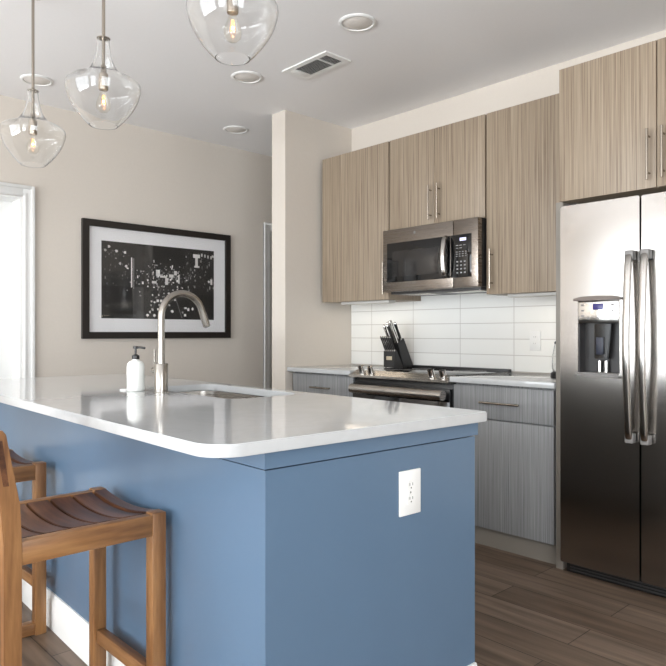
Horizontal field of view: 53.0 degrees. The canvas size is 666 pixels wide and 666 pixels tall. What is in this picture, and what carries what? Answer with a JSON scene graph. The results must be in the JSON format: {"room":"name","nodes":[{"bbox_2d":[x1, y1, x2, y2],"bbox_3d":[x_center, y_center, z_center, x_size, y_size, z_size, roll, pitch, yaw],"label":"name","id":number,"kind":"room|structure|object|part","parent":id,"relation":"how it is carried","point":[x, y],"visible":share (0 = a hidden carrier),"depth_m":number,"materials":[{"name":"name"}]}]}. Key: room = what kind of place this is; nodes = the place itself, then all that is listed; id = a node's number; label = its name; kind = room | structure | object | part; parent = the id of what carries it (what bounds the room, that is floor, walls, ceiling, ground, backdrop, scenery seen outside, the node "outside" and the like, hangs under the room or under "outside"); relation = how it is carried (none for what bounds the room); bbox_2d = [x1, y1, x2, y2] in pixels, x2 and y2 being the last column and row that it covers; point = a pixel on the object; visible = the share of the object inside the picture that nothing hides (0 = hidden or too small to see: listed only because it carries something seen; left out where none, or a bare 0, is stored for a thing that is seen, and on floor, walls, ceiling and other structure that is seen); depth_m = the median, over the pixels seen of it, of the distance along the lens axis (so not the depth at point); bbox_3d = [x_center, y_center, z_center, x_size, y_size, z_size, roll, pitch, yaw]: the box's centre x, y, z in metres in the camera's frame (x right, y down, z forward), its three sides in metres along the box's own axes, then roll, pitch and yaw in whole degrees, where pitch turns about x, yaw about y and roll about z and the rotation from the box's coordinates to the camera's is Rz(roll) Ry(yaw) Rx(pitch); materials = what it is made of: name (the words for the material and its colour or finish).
{"room":"kitchen","nodes":[
{"label":"kitchen","id":0,"kind":"room"},
{"bbox_2d":[0,95,271,387],"bbox_3d":[-2.515,-0.223,4.371,8.900,2.765,0.180,0,0,-43],"label":"wall","id":1,"kind":"structure","parent":0,"point":[128,173],"depth_m":5.18,"materials":[{"name":"beige paint"}]},
{"bbox_2d":[0,182,34,378],"bbox_3d":[-2.556,0.072,4.344,1.113,2.175,0.244,0,0,-43],"label":"door","id":2,"kind":"structure","parent":1,"relation":"in","point":[17,213],"depth_m":4.63,"materials":[{"name":"white paint"}]},
{"bbox_3d":[-2.626,0.092,4.418,1.023,2.125,0.039,0,0,-43],"label":"panel","id":3,"kind":"part","parent":2,"relation":"part of","materials":[{"name":"white paint"}]},
{"bbox_2d":[81,218,230,338],"bbox_3d":[-1.358,-0.398,5.308,1.290,0.880,0.031,0,0,-43],"label":"framed picture","id":4,"kind":"object","parent":1,"relation":"attached to","point":[128,269],"visible":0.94,"depth_m":5.22},
{"bbox_2d":[101,240,213,319],"bbox_3d":[-1.365,-0.400,5.306,0.982,0.580,0.001,0,0,-43],"label":"print","id":5,"kind":"object","parent":4,"relation":"attached to","point":[136,278],"depth_m":5.25},
{"bbox_2d":[263,222,271,387],"bbox_3d":[-0.328,0.083,6.402,0.970,2.155,0.202,0,0,-43],"label":"door","id":6,"kind":"structure","parent":1,"relation":"in","point":[267,227],"depth_m":6.03,"materials":[{"name":"white paint"}]},
{"bbox_3d":[-0.307,0.123,6.379,0.786,2.053,0.035,0,0,-43],"label":"panel","id":7,"kind":"part","parent":6,"relation":"part of","materials":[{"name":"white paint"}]},
{"bbox_2d":[272,110,351,390],"bbox_3d":[0.542,-0.223,5.736,2.570,2.765,0.155,0,0,-43],"label":"wall","id":8,"kind":"structure","parent":0,"point":[306,331],"depth_m":4.91,"materials":[{"name":"beige paint"}]},
{"bbox_2d":[0,0,665,156],"bbox_3d":[-0.040,-1.665,1.689,9.250,0.120,7.920,0,0,-43],"label":"ceiling","id":9,"kind":"structure","parent":0,"point":[416,54],"depth_m":3.82,"materials":[{"name":"paint"}]},
{"bbox_2d":[0,0,65,167],"bbox_3d":[-1.405,-1.196,3.129,0.288,0.818,0.288,0,0,-43],"label":"pendant light","id":10,"kind":"object","parent":9,"relation":"hanging from","point":[33,141],"visible":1,"depth_m":3.06,"materials":[{"name":"clear glass"}]},
{"bbox_3d":[-1.405,-1.306,3.129,0.013,0.558,0.013,0,0,-43],"label":"rod","id":11,"kind":"part","parent":10,"relation":"part of","materials":[{"name":"beige"}]},
{"bbox_3d":[-1.405,-0.960,3.129,0.288,0.345,0.288,0,0,-43],"label":"lamp shade","id":12,"kind":"part","parent":10,"relation":"part of","materials":[{"name":"clear glass"}]},
{"bbox_2d":[20,74,53,86],"bbox_3d":[-1.877,-1.598,4.237,0.196,0.014,0.196,0,0,-43],"label":"recessed light","id":13,"kind":"object","parent":9,"relation":"in","point":[40,80],"visible":0.91,"depth_m":4.22,"materials":[{"name":"white plastic"}]},
{"bbox_2d":[64,0,140,129],"bbox_3d":[-0.914,-1.215,2.659,0.288,0.780,0.288,0,0,-43],"label":"pendant light","id":14,"kind":"object","parent":9,"relation":"hanging from","point":[105,97],"visible":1,"depth_m":2.58,"materials":[{"name":"clear glass"}]},
{"bbox_3d":[-0.914,-1.325,2.659,0.013,0.520,0.013,0,0,-43],"label":"rod","id":15,"kind":"part","parent":14,"relation":"part of","materials":[{"name":"beige"}]},
{"bbox_2d":[186,0,278,65],"bbox_3d":[-0.315,-1.234,2.099,0.288,0.743,0.288,0,0,-43],"label":"pendant light","id":16,"kind":"object","parent":9,"relation":"hanging from","point":[233,32],"visible":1,"depth_m":2.02,"materials":[{"name":"clear glass"}]},
{"bbox_2d":[223,126,247,133],"bbox_3d":[-0.765,-1.598,5.266,0.196,0.014,0.196,0,0,-43],"label":"recessed light","id":17,"kind":"object","parent":9,"relation":"in","point":[230,129],"visible":1,"depth_m":5.24,"materials":[{"name":"white plastic"}]},
{"bbox_2d":[231,71,262,83],"bbox_3d":[-0.539,-1.598,4.186,0.196,0.014,0.196,0,0,-43],"label":"recessed light","id":18,"kind":"object","parent":9,"relation":"in","point":[248,77],"visible":1,"depth_m":4.17,"materials":[{"name":"white plastic"}]},
{"bbox_2d":[282,51,350,79],"bbox_3d":[-0.103,-1.599,4.008,0.200,0.010,0.400,0,0,-43],"label":"ceiling vent","id":19,"kind":"object","parent":9,"relation":"in","point":[323,62],"visible":1,"depth_m":4.00,"materials":[{"name":"white plastic"}]},
{"bbox_3d":[-0.198,-1.599,4.111,0.128,0.005,0.046,0,0,-43],"label":"damper plate","id":20,"kind":"part","parent":19,"relation":"part of","materials":[{"name":"white metal"}]},
{"bbox_2d":[339,13,375,31],"bbox_3d":[0.127,-1.598,3.452,0.196,0.014,0.196,0,0,-43],"label":"recessed light","id":21,"kind":"object","parent":9,"relation":"in","point":[357,22],"visible":1,"depth_m":3.44,"materials":[{"name":"white plastic"}]},
{"bbox_2d":[22,543,665,665],"bbox_3d":[-0.313,1.210,1.981,9.250,0.100,8.720,0,0,-43],"label":"floor","id":22,"kind":"structure","parent":0,"point":[529,611],"depth_m":2.69,"materials":[{"name":"brown wood"}]},
{"bbox_2d":[9,449,45,637],"bbox_3d":[-1.425,0.696,2.580,0.469,0.928,0.427,0,0,-43],"label":"bar stool","id":23,"kind":"object","parent":22,"relation":"on","point":[23,469],"visible":0.53,"depth_m":2.57,"materials":[{"name":"brown wood"}]},
{"bbox_3d":[-1.269,0.534,2.726,0.038,0.063,0.346,0,0,-43],"label":"rail","id":24,"kind":"part","parent":23,"relation":"part of","materials":[{"name":"brown wood"}]},
{"bbox_3d":[-1.277,0.534,2.453,0.345,0.058,0.033,0,0,-43],"label":"rail","id":25,"kind":"part","parent":23,"relation":"part of","materials":[{"name":"brown wood"}]},
{"bbox_3d":[-1.278,1.133,2.454,0.345,0.046,0.033,0,0,-43],"label":"floor rail","id":26,"kind":"part","parent":23,"relation":"part of","materials":[{"name":"brown wood"}]},
{"bbox_3d":[-1.137,0.831,2.586,0.041,0.659,0.041,0,0,-43],"label":"leg","id":27,"kind":"part","parent":23,"relation":"part of","materials":[{"name":"brown wood"}]},
{"bbox_2d":[0,430,165,665],"bbox_3d":[-0.785,0.696,1.871,0.469,0.928,0.427,0,0,-43],"label":"bar stool","id":28,"kind":"object","parent":22,"relation":"on","point":[91,520],"visible":1,"depth_m":1.85,"materials":[{"name":"brown wood"}]},
{"bbox_3d":[-0.792,0.696,1.601,0.077,0.928,0.041,0,0,-43],"label":"post","id":29,"kind":"part","parent":28,"relation":"part of","materials":[{"name":"brown wood"}]},
{"bbox_3d":[-0.900,0.534,2.025,0.345,0.058,0.033,0,0,-43],"label":"rail","id":30,"kind":"part","parent":28,"relation":"part of","materials":[{"name":"brown wood"}]},
{"bbox_3d":[-0.637,0.534,1.744,0.345,0.058,0.033,0,0,-43],"label":"rail","id":31,"kind":"part","parent":28,"relation":"part of","materials":[{"name":"brown wood"}]},
{"bbox_3d":[-0.760,0.831,2.158,0.041,0.659,0.041,0,0,-43],"label":"leg","id":32,"kind":"part","parent":28,"relation":"part of","materials":[{"name":"brown wood"}]},
{"bbox_3d":[-0.629,0.534,2.017,0.038,0.063,0.346,0,0,-43],"label":"rail","id":33,"kind":"part","parent":28,"relation":"part of","materials":[{"name":"brown wood"}]},
{"bbox_3d":[-0.497,0.831,1.877,0.041,0.659,0.041,0,0,-43],"label":"leg","id":34,"kind":"part","parent":28,"relation":"part of","materials":[{"name":"brown wood"}]},
{"bbox_2d":[0,390,477,665],"bbox_3d":[-0.695,0.718,2.789,0.847,0.884,2.594,0,0,-41],"label":"kitchen island","id":35,"kind":"object","parent":22,"relation":"on","point":[306,556],"visible":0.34,"depth_m":1.82,"materials":[{"name":"blue paint"}]},
{"bbox_2d":[0,374,486,457],"bbox_3d":[-0.748,0.260,2.744,0.992,0.030,2.620,0,0,-41],"label":"island countertop","id":36,"kind":"structure","parent":35,"relation":"on","point":[280,420],"depth_m":2.03,"materials":[{"name":"white stone"}]},
{"bbox_2d":[127,346,145,391],"bbox_3d":[-0.834,0.150,2.826,0.073,0.190,0.077,0,0,-43],"label":"soap dispenser","id":37,"kind":"object","parent":36,"relation":"on","point":[135,367],"visible":1,"depth_m":2.80,"materials":[{"name":"white plastic"}]},
{"bbox_2d":[127,359,144,391],"bbox_3d":[-0.835,0.177,2.827,0.073,0.136,0.073,0,0,-43],"label":"bottle","id":38,"kind":"object","parent":37,"relation":"on","point":[135,367],"depth_m":2.80,"materials":[{"name":"white plastic"}]},
{"bbox_2d":[151,290,209,393],"bbox_3d":[-0.640,0.033,2.806,0.261,0.424,0.096,0,0,-43],"label":"faucet","id":39,"kind":"object","parent":36,"relation":"on","point":[160,369],"visible":1,"depth_m":2.72,"materials":[{"name":"grey metal"}]},
{"bbox_3d":[-0.631,-0.026,2.790,0.220,0.306,0.028,0,0,-43],"label":"spout","id":40,"kind":"part","parent":39,"relation":"part of","materials":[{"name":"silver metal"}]},
{"bbox_2d":[180,391,263,398],"bbox_3d":[-0.486,0.378,2.844,0.356,0.204,0.733,0,0,-41],"label":"sink","id":41,"kind":"object","parent":36,"relation":"in","point":[218,394],"visible":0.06,"depth_m":3.13,"materials":[{"name":"silver metal"}]},
{"bbox_3d":[-0.708,1.093,2.778,0.813,0.135,2.594,0,0,-41],"label":"baseboard","id":42,"kind":"part","parent":35,"relation":"part of","materials":[{"name":"white paint"}]},
{"bbox_3d":[-0.702,0.296,2.784,0.811,0.042,2.576,0,0,-41],"label":"rail","id":43,"kind":"part","parent":35,"relation":"part of","materials":[{"name":"blue paint"}]},
{"bbox_2d":[399,468,420,516],"bbox_3d":[0.217,0.448,1.879,0.088,0.126,0.009,0,0,-41],"label":"electrical outlet","id":44,"kind":"object","parent":35,"relation":"attached to","point":[409,480],"visible":1,"depth_m":1.87,"materials":[{"name":"white plastic"}]},
{"bbox_2d":[407,480,414,490],"bbox_3d":[0.219,0.428,1.877,0.033,0.029,0.003,0,0,-41],"label":"receptacle","id":45,"kind":"object","parent":44,"relation":"attached to","point":[410,483],"depth_m":1.88,"materials":[{"name":"white plastic"}]},
{"bbox_2d":[407,494,414,504],"bbox_3d":[0.219,0.468,1.877,0.033,0.029,0.003,0,0,-41],"label":"receptacle","id":46,"kind":"object","parent":44,"relation":"attached to","point":[410,497],"depth_m":1.87,"materials":[{"name":"white plastic"}]},
{"bbox_2d":[293,372,354,396],"bbox_3d":[0.128,0.718,4.778,0.642,0.884,0.617,0,0,-43],"label":"base cabinet","id":47,"kind":"object","parent":22,"relation":"on","point":[330,384],"visible":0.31,"depth_m":4.57,"materials":[{"name":"grey laminate"}]},
{"bbox_3d":[-0.085,0.374,4.563,0.038,0.012,0.200,0,0,-43],"label":"handle","id":48,"kind":"part","parent":47,"relation":"part of","materials":[{"name":"silver metal"}]},
{"bbox_2d":[287,364,400,374],"bbox_3d":[0.127,0.260,4.794,0.646,0.030,0.650,0,0,-43],"label":"countertop","id":49,"kind":"structure","parent":47,"relation":"on","point":[346,369],"depth_m":4.67,"materials":[{"name":"white stone"}]},
{"bbox_2d":[384,338,412,367],"bbox_3d":[0.467,0.141,4.747,0.205,0.208,0.108,0,0,-43],"label":"knife block","id":50,"kind":"object","parent":49,"relation":"on","point":[400,357],"visible":0.8,"depth_m":4.69,"materials":[{"name":"black wood"}]},
{"bbox_2d":[383,325,388,341],"bbox_3d":[0.382,0.007,4.711,0.086,0.133,0.032,0,0,-43],"label":"kitchen knife","id":51,"kind":"object","parent":50,"relation":"in","point":[384,326],"visible":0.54,"depth_m":4.69,"materials":[{"name":"silver metal"}]},
{"bbox_2d":[386,324,394,342],"bbox_3d":[0.404,0.005,4.686,0.088,0.137,0.032,0,0,-43],"label":"kitchen knife","id":52,"kind":"object","parent":50,"relation":"in","point":[387,325],"visible":0.91,"depth_m":4.67,"materials":[{"name":"grey plastic"}]},
{"bbox_2d":[388,321,397,342],"bbox_3d":[0.422,-0.006,4.658,0.100,0.159,0.032,0,0,-43],"label":"kitchen knife","id":53,"kind":"object","parent":50,"relation":"in","point":[389,322],"visible":1,"depth_m":4.65,"materials":[{"name":"silver metal"}]},
{"bbox_2d":[394,322,401,339],"bbox_3d":[0.455,-0.012,4.690,0.085,0.131,0.032,0,0,-43],"label":"kitchen knife","id":54,"kind":"object","parent":50,"relation":"in","point":[395,324],"visible":1,"depth_m":4.68,"materials":[{"name":"black plastic"}]},
{"bbox_2d":[348,365,510,407],"bbox_3d":[0.592,0.683,4.240,0.717,0.955,0.793,0,0,-43],"label":"range","id":55,"kind":"object","parent":22,"relation":"on","point":[416,384],"visible":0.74,"depth_m":4.04,"materials":[{"name":"silver metal"}]},
{"bbox_3d":[0.184,0.234,4.283,0.055,0.056,0.046,0,0,-43],"label":"knob","id":56,"kind":"part","parent":55,"relation":"part of","materials":[{"name":"silver metal"}]},
{"bbox_3d":[0.240,0.234,4.223,0.055,0.056,0.046,0,0,-43],"label":"knob","id":57,"kind":"part","parent":55,"relation":"part of","materials":[{"name":"silver metal"}]},
{"bbox_3d":[0.366,0.351,4.000,0.058,0.058,0.727,0,0,-43],"label":"handle","id":58,"kind":"part","parent":55,"relation":"part of","materials":[{"name":"silver metal"}]},
{"bbox_3d":[0.404,0.640,4.064,0.024,0.640,0.777,0,0,-43],"label":"oven door","id":59,"kind":"part","parent":55,"relation":"part of","materials":[{"name":"black plastic"}]},
{"bbox_3d":[0.400,0.264,4.061,0.082,0.048,0.793,0,0,-43],"label":"control panel","id":60,"kind":"part","parent":55,"relation":"part of","materials":[{"name":"silver metal"}]},
{"bbox_3d":[0.570,0.234,3.870,0.055,0.056,0.046,0,0,-43],"label":"knob","id":61,"kind":"part","parent":55,"relation":"part of","materials":[{"name":"silver metal"}]},
{"bbox_2d":[365,367,506,375],"bbox_3d":[0.630,0.251,4.276,0.546,0.022,0.785,0,0,-43],"label":"cooktop","id":62,"kind":"object","parent":55,"relation":"in","point":[450,371],"depth_m":4.27,"materials":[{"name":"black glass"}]},
{"bbox_3d":[0.627,0.234,3.810,0.055,0.056,0.046,0,0,-43],"label":"knob","id":63,"kind":"part","parent":55,"relation":"part of","materials":[{"name":"silver metal"}]},
{"bbox_3d":[0.842,0.245,4.474,0.032,0.036,0.785,0,0,-43],"label":"trim","id":64,"kind":"part","parent":55,"relation":"part of","materials":[{"name":"black plastic"}]},
{"bbox_2d":[454,382,555,564],"bbox_3d":[1.097,0.718,3.742,0.642,0.884,0.612,0,0,-43],"label":"base cabinet","id":65,"kind":"object","parent":22,"relation":"on","point":[515,448],"visible":0.58,"depth_m":3.49,"materials":[{"name":"grey laminate"}]},
{"bbox_3d":[0.880,0.374,3.532,0.038,0.012,0.240,0,0,-43],"label":"handle","id":66,"kind":"part","parent":65,"relation":"part of","materials":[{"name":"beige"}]},
{"bbox_2d":[450,372,555,388],"bbox_3d":[1.108,0.260,3.745,0.646,0.030,0.637,0,0,-43],"label":"countertop","id":67,"kind":"structure","parent":65,"relation":"on","point":[537,380],"depth_m":3.60,"materials":[{"name":"white stone"}]},
{"bbox_2d":[550,341,555,378],"bbox_3d":[1.258,0.142,3.625,0.168,0.205,0.158,0,0,-17],"label":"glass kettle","id":68,"kind":"object","parent":67,"relation":"on","point":[553,373],"visible":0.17,"depth_m":3.61,"materials":[{"name":"clear glass"}]},
{"bbox_3d":[1.263,0.135,3.627,0.144,0.150,0.144,0,0,-43],"label":"glass","id":69,"kind":"part","parent":68,"relation":"part of","materials":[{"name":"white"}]},
{"bbox_3d":[0.898,0.376,3.556,0.020,0.175,0.611,0,0,-43],"label":"drawer","id":70,"kind":"part","parent":65,"relation":"part of","materials":[{"name":"grey laminate"}]},
{"bbox_3d":[0.898,0.763,3.556,0.020,0.587,0.611,0,0,-43],"label":"door","id":71,"kind":"part","parent":65,"relation":"part of","materials":[{"name":"grey laminate"}]},
{"bbox_2d":[556,192,665,597],"bbox_3d":[1.614,0.259,3.128,0.767,1.802,0.952,0,0,-43],"label":"refrigerator","id":72,"kind":"object","parent":22,"relation":"on","point":[613,251],"depth_m":3.05,"materials":[{"name":"grey metal"}]},
{"bbox_3d":[1.347,0.259,3.505,0.641,1.802,0.036,0,0,-43],"label":"fridge side panel","id":73,"kind":"part","parent":72,"relation":"part of","materials":[{"name":"grey metal"}]},
{"bbox_3d":[1.249,-0.100,3.112,0.066,0.107,0.194,0,0,-43],"label":"dispenser panel","id":74,"kind":"part","parent":72,"relation":"part of","materials":[{"name":"silver metal"}]},
{"bbox_3d":[1.251,0.157,3.135,0.020,0.054,0.020,0,0,-43],"label":"water spout","id":75,"kind":"part","parent":72,"relation":"part of","materials":[{"name":"silver metal"}]},
{"bbox_3d":[1.273,0.157,3.110,0.020,0.054,0.020,0,0,-43],"label":"water spout","id":76,"kind":"part","parent":72,"relation":"part of","materials":[{"name":"silver metal"}]},
{"bbox_3d":[1.306,0.061,2.952,0.076,0.850,0.031,0,0,-43],"label":"handle","id":77,"kind":"part","parent":72,"relation":"part of","materials":[{"name":"silver metal"}]},
{"bbox_3d":[1.320,-0.344,2.965,0.040,0.043,0.038,0,0,-43],"label":"handle mount","id":78,"kind":"part","parent":72,"relation":"part of","materials":[{"name":"grey plastic"}]},
{"bbox_3d":[1.320,0.466,2.965,0.040,0.044,0.038,0,0,-43],"label":"handle mount","id":79,"kind":"part","parent":72,"relation":"part of","materials":[{"name":"grey plastic"}]},
{"bbox_3d":[1.352,0.061,2.902,0.076,0.850,0.031,0,0,-43],"label":"handle","id":80,"kind":"part","parent":72,"relation":"part of","materials":[{"name":"silver metal"}]},
{"bbox_3d":[1.366,-0.344,2.915,0.040,0.043,0.038,0,0,-43],"label":"handle mount","id":81,"kind":"part","parent":72,"relation":"part of","materials":[{"name":"grey plastic"}]},
{"bbox_3d":[1.366,0.466,2.915,0.040,0.044,0.038,0,0,-43],"label":"handle mount","id":82,"kind":"part","parent":72,"relation":"part of","materials":[{"name":"grey plastic"}]},
{"bbox_3d":[1.564,0.246,2.785,0.070,1.712,0.521,0,0,-43],"label":"fridge door","id":83,"kind":"part","parent":72,"relation":"part of","materials":[{"name":"silver metal"}]},
{"bbox_2d":[351,30,665,373],"bbox_3d":[2.319,-0.223,3.019,0.128,2.765,6.240,0,0,-43],"label":"wall","id":84,"kind":"structure","parent":0,"point":[479,330],"depth_m":4.45,"materials":[{"name":"white tile"}]},
{"bbox_2d":[322,141,420,302],"bbox_3d":[0.260,-0.760,4.852,0.387,1.066,0.664,0,0,-43],"label":"upper cabinet","id":85,"kind":"object","parent":84,"relation":"attached to","point":[355,184],"visible":0.74,"depth_m":4.74,"materials":[{"name":"beige laminate"}]},
{"bbox_3d":[0.154,-0.760,4.753,0.020,1.066,0.663,0,0,-43],"label":"door","id":86,"kind":"part","parent":85,"relation":"part of","materials":[{"name":"beige laminate"}]},
{"bbox_2d":[341,300,394,304],"bbox_3d":[0.247,-0.217,4.771,0.070,0.019,0.470,0,0,-43],"label":"light","id":87,"kind":"object","parent":85,"relation":"attached to","point":[377,301],"visible":0.99,"depth_m":4.72,"materials":[{"name":"white plastic"}]},
{"bbox_3d":[0.343,-0.370,4.509,0.038,0.220,0.012,0,0,-43],"label":"handle","id":88,"kind":"part","parent":85,"relation":"part of","materials":[{"name":"beige"}]},
{"bbox_2d":[390,114,486,229],"bbox_3d":[0.752,-0.988,4.327,0.387,0.611,0.756,0,0,-43],"label":"upper cabinet","id":89,"kind":"object","parent":84,"relation":"attached to","point":[439,174],"visible":0.78,"depth_m":4.18,"materials":[{"name":"beige laminate"}]},
{"bbox_3d":[0.517,-0.988,4.365,0.020,0.611,0.376,0,0,-43],"label":"door","id":90,"kind":"part","parent":89,"relation":"part of","materials":[{"name":"beige laminate"}]},
{"bbox_3d":[0.609,-0.825,4.225,0.038,0.220,0.012,0,0,-43],"label":"handle","id":91,"kind":"part","parent":89,"relation":"part of","materials":[{"name":"beige"}]},
{"bbox_2d":[383,217,486,295],"bbox_3d":[0.721,-0.467,4.293,0.476,0.425,0.752,0,0,-43],"label":"microwave","id":92,"kind":"object","parent":89,"relation":"attached to","point":[448,257],"visible":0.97,"depth_m":4.12,"materials":[{"name":"silver metal"}]},
{"bbox_3d":[0.543,-0.474,4.249,0.044,0.409,0.572,0,0,-43],"label":"door","id":93,"kind":"part","parent":92,"relation":"part of","materials":[{"name":"black glass"}]},
{"bbox_3d":[0.674,-0.462,4.040,0.060,0.262,0.029,0,0,-43],"label":"handle","id":94,"kind":"part","parent":92,"relation":"part of","materials":[{"name":"silver metal"}]},
{"bbox_3d":[0.656,-0.825,4.174,0.038,0.220,0.012,0,0,-43],"label":"handle","id":95,"kind":"part","parent":89,"relation":"part of","materials":[{"name":"beige"}]},
{"bbox_3d":[0.776,-0.988,4.088,0.020,0.611,0.376,0,0,-43],"label":"door","id":96,"kind":"part","parent":89,"relation":"part of","materials":[{"name":"beige laminate"}]},
{"bbox_2d":[487,93,558,295],"bbox_3d":[1.221,-0.760,3.826,0.387,1.066,0.595,0,0,-43],"label":"upper cabinet","id":97,"kind":"object","parent":84,"relation":"attached to","point":[523,139],"visible":0.66,"depth_m":3.76,"materials":[{"name":"beige laminate"}]},
{"bbox_3d":[0.919,-0.375,3.893,0.038,0.230,0.012,0,0,-43],"label":"handle","id":98,"kind":"part","parent":97,"relation":"part of","materials":[{"name":"beige"}]},
{"bbox_2d":[508,292,555,297],"bbox_3d":[1.179,-0.217,3.774,0.070,0.019,0.400,0,0,-43],"label":"light","id":99,"kind":"object","parent":97,"relation":"attached to","point":[542,294],"visible":0.56,"depth_m":3.79,"materials":[{"name":"white plastic"}]},
{"bbox_2d":[511,295,555,297],"bbox_3d":[1.179,-0.208,3.774,0.056,0.001,0.380,0,0,-43],"label":"diffuser","id":100,"kind":"object","parent":99,"relation":"attached to","point":[512,296],"depth_m":3.80,"materials":[{"name":"white plastic"}]},
{"bbox_2d":[530,331,540,350],"bbox_3d":[1.234,0.048,4.078,0.009,0.120,0.074,0,0,-43],"label":"electrical outlet","id":101,"kind":"object","parent":84,"relation":"attached to","point":[535,336],"visible":1,"depth_m":4.07,"materials":[{"name":"white plastic"}]},
{"bbox_2d":[532,335,536,345],"bbox_3d":[1.232,0.048,4.077,0.003,0.066,0.033,0,0,-43],"label":"receptacle","id":102,"kind":"object","parent":101,"relation":"attached to","point":[534,337],"depth_m":4.08,"materials":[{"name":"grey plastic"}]},
{"bbox_2d":[559,37,665,203],"bbox_3d":[1.653,-0.969,3.148,0.682,0.649,0.939,0,0,-43],"label":"upper cabinet","id":103,"kind":"object","parent":84,"relation":"attached to","point":[612,107],"visible":1,"depth_m":3.09,"materials":[{"name":"beige laminate"}]},
{"bbox_3d":[1.393,-0.790,2.955,0.038,0.225,0.012,0,0,-43],"label":"handle","id":104,"kind":"part","parent":103,"relation":"part of","materials":[{"name":"beige"}]},
{"bbox_3d":[1.598,-0.969,2.778,0.020,0.649,0.474,0,0,-43],"label":"door","id":105,"kind":"part","parent":103,"relation":"part of","materials":[{"name":"beige laminate"}]},
{"bbox_3d":[1.436,-0.790,2.909,0.038,0.225,0.012,0,0,-43],"label":"handle","id":106,"kind":"part","parent":103,"relation":"part of","materials":[{"name":"beige"}]}
]}

